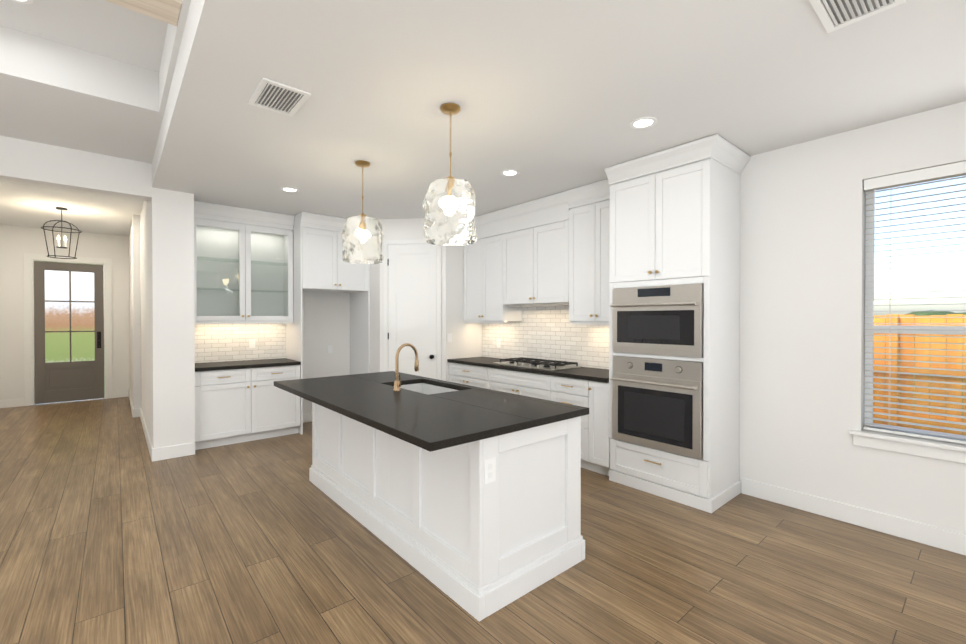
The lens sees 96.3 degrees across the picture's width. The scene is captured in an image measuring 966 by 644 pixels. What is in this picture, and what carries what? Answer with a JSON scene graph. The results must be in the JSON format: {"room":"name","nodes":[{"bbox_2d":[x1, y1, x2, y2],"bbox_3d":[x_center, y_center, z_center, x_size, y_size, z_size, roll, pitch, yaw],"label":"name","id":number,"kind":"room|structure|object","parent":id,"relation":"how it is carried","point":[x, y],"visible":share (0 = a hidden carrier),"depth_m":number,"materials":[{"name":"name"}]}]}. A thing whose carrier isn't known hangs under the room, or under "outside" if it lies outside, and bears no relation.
{"room":"kitchen","nodes":[
{"label":"kitchen","id":0,"kind":"room"},
{"bbox_2d":[0,224,129,399],"bbox_3d":[-7.369,-0.206,7.506,2.370,3.200,0.150,0,1,-40],"label":"wall","id":1,"kind":"structure","parent":0,"point":[17,243],"depth_m":7.26,"materials":[{"name":"paint"}]},
{"bbox_2d":[0,398,24,407],"bbox_3d":[-7.842,1.333,7.003,0.605,0.130,0.020,0,1,-40],"label":"baseboard","id":2,"kind":"structure","parent":1,"relation":"attached to","point":[10,402],"depth_m":7.10,"materials":[{"name":"white wood"}]},
{"bbox_2d":[24,253,112,405],"bbox_3d":[-7.245,0.124,7.601,1.110,2.540,0.170,0,1,-40],"label":"door frame","id":3,"kind":"structure","parent":1,"relation":"attached to","point":[29,355],"depth_m":7.30,"materials":[{"name":"white wood"}]},
{"bbox_2d":[34,261,103,403],"bbox_3d":[-7.208,0.178,7.559,0.880,2.408,0.101,0,1,-40],"label":"front door","id":4,"kind":"structure","parent":1,"relation":"in","point":[69,329],"depth_m":7.56,"materials":[{"name":"grey"}]},
{"bbox_2d":[0,180,143,236],"bbox_3d":[-5.846,-1.683,5.706,2.370,0.220,4.850,0,1,-40],"label":"ceiling","id":5,"kind":"structure","parent":0,"point":[27,205],"depth_m":6.06,"materials":[{"name":"paint"}]},
{"bbox_2d":[41,207,81,258],"bbox_3d":[-5.824,-1.232,5.984,0.413,0.685,0.413,0,1,-40],"label":"chandelier","id":6,"kind":"object","parent":5,"relation":"hanging from","point":[61,227],"visible":1,"depth_m":5.97,"materials":[{"name":"black metal"}]},
{"bbox_2d":[0,136,151,200],"bbox_3d":[-4.208,-1.470,3.786,2.075,0.420,0.200,0,1,-40],"label":"lintel","id":7,"kind":"object","parent":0,"point":[33,163],"visible":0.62,"depth_m":4.01,"materials":[{"name":"paint"}]},
{"bbox_2d":[0,25,163,163],"bbox_3d":[-4.562,-1.740,2.426,4.375,0.300,1.410,0,1,-40],"label":"ceiling soffit","id":8,"kind":"structure","parent":0,"point":[54,93],"depth_m":3.19,"materials":[{"name":"paint"}]},
{"bbox_2d":[0,0,167,71],"bbox_3d":[-2.467,-1.962,-0.153,4.525,0.180,8.350,0,1,-40],"label":"ceiling","id":9,"kind":"structure","parent":0,"point":[110,30],"depth_m":2.77,"materials":[{"name":"paint"}]},
{"bbox_2d":[11,0,33,3],"bbox_3d":[-2.700,-1.887,2.479,0.176,0.006,0.176,0,1,-40],"label":"recessed light","id":10,"kind":"object","parent":9,"relation":"in","point":[25,1],"visible":1,"depth_m":2.54,"materials":[{"name":"white"}]},
{"bbox_2d":[104,0,181,25],"bbox_3d":[-3.230,-1.729,0.838,4.345,0.300,0.225,0,1,-40],"label":"wood beam","id":11,"kind":"structure","parent":9,"relation":"attached to","point":[167,11],"depth_m":2.19,"materials":[{"name":"brown wood"}]},
{"bbox_2d":[129,214,140,407],"bbox_3d":[-5.832,-0.104,7.239,0.085,3.000,2.250,0,1,-40],"label":"wall","id":12,"kind":"structure","parent":0,"point":[135,309],"depth_m":6.39,"materials":[{"name":"paint"}]},
{"bbox_2d":[128,390,135,417],"bbox_3d":[-5.855,1.331,7.219,0.050,0.130,2.266,0,1,-40],"label":"baseboard","id":13,"kind":"structure","parent":12,"relation":"attached to","point":[133,409],"depth_m":6.74,"materials":[{"name":"white wood"}]},
{"bbox_2d":[140,187,194,448],"bbox_3d":[-4.805,-0.198,6.372,0.355,3.200,4.900,0,1,-40],"label":"wall","id":14,"kind":"structure","parent":0,"point":[171,318],"depth_m":4.53,"materials":[{"name":"paint"}]},
{"bbox_2d":[136,408,151,460],"bbox_3d":[-4.215,1.344,5.397,0.025,0.130,2.666,0,1,-40],"label":"baseboard","id":15,"kind":"structure","parent":14,"relation":"attached to","point":[139,413],"depth_m":5.25,"materials":[{"name":"white wood"}]},
{"bbox_2d":[152,442,194,461],"bbox_3d":[-3.212,1.350,4.514,0.350,0.130,0.020,0,1,-40],"label":"baseboard","id":16,"kind":"structure","parent":14,"relation":"attached to","point":[162,453],"depth_m":4.50,"materials":[{"name":"white wood"}]},
{"bbox_2d":[159,0,190,112],"bbox_3d":[-0.298,-1.728,0.769,0.030,0.300,6.640,0,1,-40],"label":"ceiling soffit","id":17,"kind":"structure","parent":0,"point":[173,39],"depth_m":2.71,"materials":[{"name":"paint"}]},
{"bbox_2d":[206,291,349,412],"bbox_3d":[-2.400,-0.347,6.218,3.530,3.500,0.150,0,1,-40],"label":"wall","id":18,"kind":"structure","parent":0,"point":[325,319],"depth_m":6.23,"materials":[{"name":"paint"}]},
{"bbox_2d":[195,323,285,362],"bbox_3d":[-3.104,0.230,5.514,1.114,0.524,0.011,0,1,-40],"label":"backsplash","id":19,"kind":"structure","parent":18,"relation":"attached to","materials":[{"name":"tile"}]},
{"bbox_2d":[303,412,311,422],"bbox_3d":[-2.320,1.339,6.190,0.880,0.130,0.016,0,1,-40],"label":"baseboard","id":20,"kind":"structure","parent":18,"relation":"attached to","point":[307,417],"depth_m":6.06,"materials":[{"name":"white wood"}]},
{"bbox_2d":[327,345,331,352],"bbox_3d":[-2.220,0.396,6.274,0.070,0.115,0.006,0,1,-40],"label":"electrical outlet","id":21,"kind":"object","parent":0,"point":[329,347],"depth_m":6.27,"materials":[{"name":"white plastic"}]},
{"bbox_2d":[370,218,481,380],"bbox_3d":[-0.989,-0.137,6.305,1.270,3.080,1.550,0,1,-40],"label":"wall","id":22,"kind":"structure","parent":0,"point":[466,342],"depth_m":5.79,"materials":[{"name":"paint"}]},
{"bbox_2d":[384,239,440,379],"bbox_3d":[-0.935,0.158,5.737,0.558,2.497,0.558,0,1,-40],"label":"pantry door","id":23,"kind":"structure","parent":22,"relation":"in","point":[412,292],"depth_m":5.74,"materials":[{"name":"white wood"}]},
{"bbox_2d":[447,333,451,341],"bbox_3d":[-0.443,0.209,5.750,0.070,0.115,0.006,0,1,-40],"label":"light switch","id":24,"kind":"object","parent":22,"relation":"attached to","point":[449,337],"visible":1,"depth_m":5.75,"materials":[{"name":"white plastic"}]},
{"bbox_2d":[0,397,965,643],"bbox_3d":[-2.598,1.451,2.977,8.350,0.050,13.250,0,1,-40],"label":"floor","id":25,"kind":"structure","parent":0,"point":[111,532],"depth_m":2.52,"materials":[{"name":"brown wood"}]},
{"bbox_2d":[194,201,300,449],"bbox_3d":[-2.896,0.023,5.268,1.114,2.775,0.652,0,1,-40],"label":"tall cabinet","id":26,"kind":"object","parent":25,"relation":"on","point":[243,284],"visible":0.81,"depth_m":5.28,"materials":[{"name":"white wood"}]},
{"bbox_2d":[195,358,300,371],"bbox_3d":[-2.901,0.514,5.277,1.114,0.039,0.637,0,1,-40],"label":"countertop","id":27,"kind":"structure","parent":26,"relation":"on","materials":[{"name":"black stone"}]},
{"bbox_2d":[286,212,369,434],"bbox_3d":[-2.106,0.018,5.920,0.926,2.775,0.690,0,1,-40],"label":"surround","id":28,"kind":"object","parent":25,"relation":"on","point":[320,264],"visible":0.71,"depth_m":5.64,"materials":[{"name":"white wood"}]},
{"bbox_2d":[287,383,584,620],"bbox_3d":[-0.557,0.987,3.162,1.065,0.875,2.370,0,1,-40],"label":"kitchen island","id":29,"kind":"object","parent":25,"relation":"on","point":[467,498],"depth_m":2.42,"materials":[{"name":"white wood"}]},
{"bbox_2d":[274,375,533,450],"bbox_3d":[-0.760,0.530,2.985,0.650,0.039,2.410,0,1,-40],"label":"island countertop","id":30,"kind":"structure","parent":29,"relation":"on","point":[428,422],"depth_m":2.49,"materials":[{"name":"black stone"}]},
{"bbox_2d":[393,343,418,390],"bbox_3d":[-0.567,0.334,3.250,0.215,0.350,0.090,0,1,-40],"label":"faucet","id":31,"kind":"object","parent":30,"relation":"on","point":[397,383],"depth_m":3.21,"materials":[{"name":"gold metal"}]},
{"bbox_2d":[400,383,458,394],"bbox_3d":[-0.463,0.664,3.455,0.434,0.232,0.744,0,1,-40],"label":"sink","id":32,"kind":"object","parent":30,"relation":"in","point":[425,388],"depth_m":3.75,"materials":[{"name":"white ceramic"}]},
{"bbox_2d":[484,458,495,483],"bbox_3d":[0.035,0.732,2.129,0.072,0.116,0.006,0,1,-40],"label":"outlet","id":33,"kind":"object","parent":29,"relation":"attached to","point":[489,463],"depth_m":2.13,"materials":[{"name":"white plastic"}]},
{"bbox_2d":[449,362,490,388],"bbox_3d":[0.044,0.970,5.615,0.596,0.876,0.846,0,1,-40],"label":"base cabinet","id":34,"kind":"object","parent":25,"relation":"on","point":[477,376],"depth_m":5.39,"materials":[{"name":"white wood"}]},
{"bbox_2d":[491,370,550,400],"bbox_3d":[0.578,0.975,4.987,0.596,0.876,1.039,0,1,-40],"label":"base cabinet","id":35,"kind":"object","parent":25,"relation":"on","point":[509,381],"depth_m":4.71,"materials":[{"name":"white wood"}]},
{"bbox_2d":[447,358,602,381],"bbox_3d":[0.555,0.516,4.995,0.617,0.039,2.446,0,1,-40],"label":"countertop","id":36,"kind":"structure","parent":35,"relation":"on","point":[588,373],"depth_m":4.67,"materials":[{"name":"black stone"}]},
{"bbox_2d":[551,378,594,471],"bbox_3d":[1.062,0.979,4.419,0.596,0.876,0.571,0,1,-40],"label":"base cabinet","id":37,"kind":"object","parent":25,"relation":"on","point":[573,391],"depth_m":4.11,"materials":[{"name":"white wood"}]},
{"bbox_2d":[595,382,602,473],"bbox_3d":[1.285,0.980,4.157,0.596,0.876,0.220,0,1,-40],"label":"base cabinet","id":38,"kind":"object","parent":25,"relation":"on","point":[598,385],"depth_m":3.97,"materials":[{"name":"white wood"}]},
{"bbox_2d":[603,136,742,512],"bbox_3d":[1.623,0.033,3.730,0.625,2.776,0.860,0,1,-40],"label":"tall cabinet","id":39,"kind":"object","parent":25,"relation":"on","point":[612,302],"depth_m":3.46,"materials":[{"name":"white wood"}]},
{"bbox_2d":[610,356,702,458],"bbox_3d":[1.380,0.668,3.527,0.110,0.728,0.760,0,1,-40],"label":"wall oven","id":40,"kind":"object","parent":39,"relation":"in","point":[657,401],"depth_m":3.49,"materials":[{"name":"silver metal"}]},
{"bbox_2d":[610,283,703,357],"bbox_3d":[1.381,-0.013,3.523,0.106,0.556,0.760,0,1,-40],"label":"microwave","id":41,"kind":"object","parent":39,"relation":"in","point":[658,320],"depth_m":3.49,"materials":[{"name":"silver metal"}]},
{"bbox_2d":[152,0,965,219],"bbox_3d":[0.489,-1.713,2.825,3.835,0.720,9.050,0,1,-40],"label":"ceiling","id":42,"kind":"structure","parent":0,"point":[550,97],"depth_m":2.50,"materials":[{"name":"paint"}]},
{"bbox_2d":[248,77,310,116],"bbox_3d":[-1.229,-1.344,2.606,0.260,0.012,0.360,0,1,-40],"label":"ceiling vent","id":43,"kind":"object","parent":42,"relation":"in","point":[274,96],"visible":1,"depth_m":2.59,"materials":[{"name":"white metal"}]},
{"bbox_2d":[280,187,298,192],"bbox_3d":[-1.988,-1.361,4.454,0.176,0.006,0.176,0,1,-40],"label":"recessed light","id":44,"kind":"object","parent":42,"relation":"in","point":[289,189],"visible":1,"depth_m":4.45,"materials":[{"name":"white"}]},
{"bbox_2d":[341,160,383,263],"bbox_3d":[-1.036,-0.936,3.694,0.346,0.844,0.349,0,1,-40],"label":"pendant light","id":45,"kind":"object","parent":42,"relation":"hanging from","point":[362,235],"visible":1,"depth_m":3.57,"materials":[{"name":"glass"}]},
{"bbox_2d":[422,103,476,245],"bbox_3d":[-0.201,-0.929,2.735,0.347,0.844,0.349,0,1,-40],"label":"pendant light","id":46,"kind":"object","parent":42,"relation":"hanging from","point":[448,205],"visible":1,"depth_m":2.61,"materials":[{"name":"white glass"}]},
{"bbox_2d":[501,169,519,175],"bbox_3d":[0.247,-1.357,3.941,0.176,0.006,0.176,0,1,-40],"label":"recessed light","id":47,"kind":"object","parent":42,"relation":"in","point":[510,172],"visible":1,"depth_m":3.93,"materials":[{"name":"white"}]},
{"bbox_2d":[630,117,656,128],"bbox_3d":[1.089,-1.350,2.937,0.176,0.006,0.176,0,1,-40],"label":"recessed light","id":48,"kind":"object","parent":42,"relation":"in","point":[642,122],"visible":1,"depth_m":2.93,"materials":[{"name":"white"}]},
{"bbox_2d":[809,0,905,32],"bbox_3d":[1.542,-1.339,1.787,0.360,0.012,0.260,0,1,-40],"label":"ceiling vent","id":49,"kind":"object","parent":42,"relation":"in","point":[833,15],"visible":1,"depth_m":1.85,"materials":[{"name":"white metal"}]},
{"bbox_2d":[739,101,965,533],"bbox_3d":[1.889,-0.331,4.025,0.160,3.500,9.050,0,1,-40],"label":"wall","id":50,"kind":"structure","parent":0,"point":[802,302],"depth_m":3.19,"materials":[{"name":"paint"}]},
{"bbox_2d":[464,210,506,321],"bbox_3d":[0.139,-0.690,5.684,0.346,1.356,0.846,0,1,-40],"label":"upper cabinet","id":51,"kind":"object","parent":50,"relation":"attached to","point":[485,260],"depth_m":5.52,"materials":[{"name":"white wood"}]},
{"bbox_2d":[482,306,608,368],"bbox_3d":[0.785,0.103,5.189,0.011,0.784,2.446,0,1,-40],"label":"backsplash","id":52,"kind":"structure","parent":50,"relation":"attached to","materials":[{"name":"tile"}]},
{"bbox_2d":[507,190,594,321],"bbox_3d":[0.702,-0.686,5.022,0.346,1.356,1.128,0,1,-40],"label":"upper cabinet","id":53,"kind":"object","parent":50,"relation":"attached to","point":[541,232],"depth_m":4.85,"materials":[{"name":"white wood"}]},
{"bbox_2d":[575,194,606,321],"bbox_3d":[1.220,-0.608,4.414,0.346,1.210,0.706,0,1,-40],"label":"upper cabinet","id":54,"kind":"object","parent":50,"relation":"attached to","point":[590,214],"depth_m":4.34,"materials":[{"name":"white wood"}]},
{"bbox_2d":[741,478,965,555],"bbox_3d":[3.395,1.367,2.128,0.020,0.130,3.850,0,1,-40],"label":"baseboard","id":55,"kind":"structure","parent":50,"relation":"attached to","point":[935,536],"depth_m":3.01,"materials":[{"name":"white wood"}]},
{"bbox_2d":[848,429,965,463],"bbox_3d":[2.960,0.816,2.693,0.145,0.104,1.040,0,1,-40],"label":"window sill","id":56,"kind":"structure","parent":50,"relation":"attached to","point":[933,449],"depth_m":2.82,"materials":[{"name":"white wood"}]},
{"bbox_2d":[864,175,965,439],"bbox_3d":[3.033,-0.112,2.748,0.055,1.754,0.914,0,1,-40],"label":"window","id":57,"kind":"structure","parent":50,"relation":"in","point":[869,273],"depth_m":2.98,"materials":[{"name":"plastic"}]},
{"bbox_2d":[864,161,965,443],"bbox_3d":[2.976,-0.116,2.700,0.073,1.744,0.908,0,1,-40],"label":"window blinds","id":58,"kind":"object","parent":57,"relation":"attached to","point":[933,174],"visible":0.96,"depth_m":2.85,"materials":[{"name":"white plastic"}]},
{"label":"outside","id":59,"kind":"structure","parent":0,"visible":0},
{"bbox_2d":[104,347,962,434],"bbox_3d":[0.526,1.773,6.984,70.000,0.050,70.000,0,1,-40],"label":"ground","id":60,"kind":"structure","parent":59,"point":[899,389],"depth_m":11.02,"materials":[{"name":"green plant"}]},
{"bbox_2d":[873,314,965,435],"bbox_3d":[6.270,0.830,5.264,0.108,1.860,16.054,0,1,-40],"label":"fence","id":61,"kind":"object","parent":60,"relation":"on","point":[921,364],"depth_m":5.79,"materials":[{"name":"brown wood"}]},
{"bbox_2d":[885,310,965,346],"bbox_3d":[28.891,0.734,28.233,8.453,3.250,18.548,0,1,-40],"label":"trees","id":62,"kind":"object","parent":60,"relation":"on","point":[919,313],"depth_m":27.74,"materials":[{"name":"green plant"}]}
]}

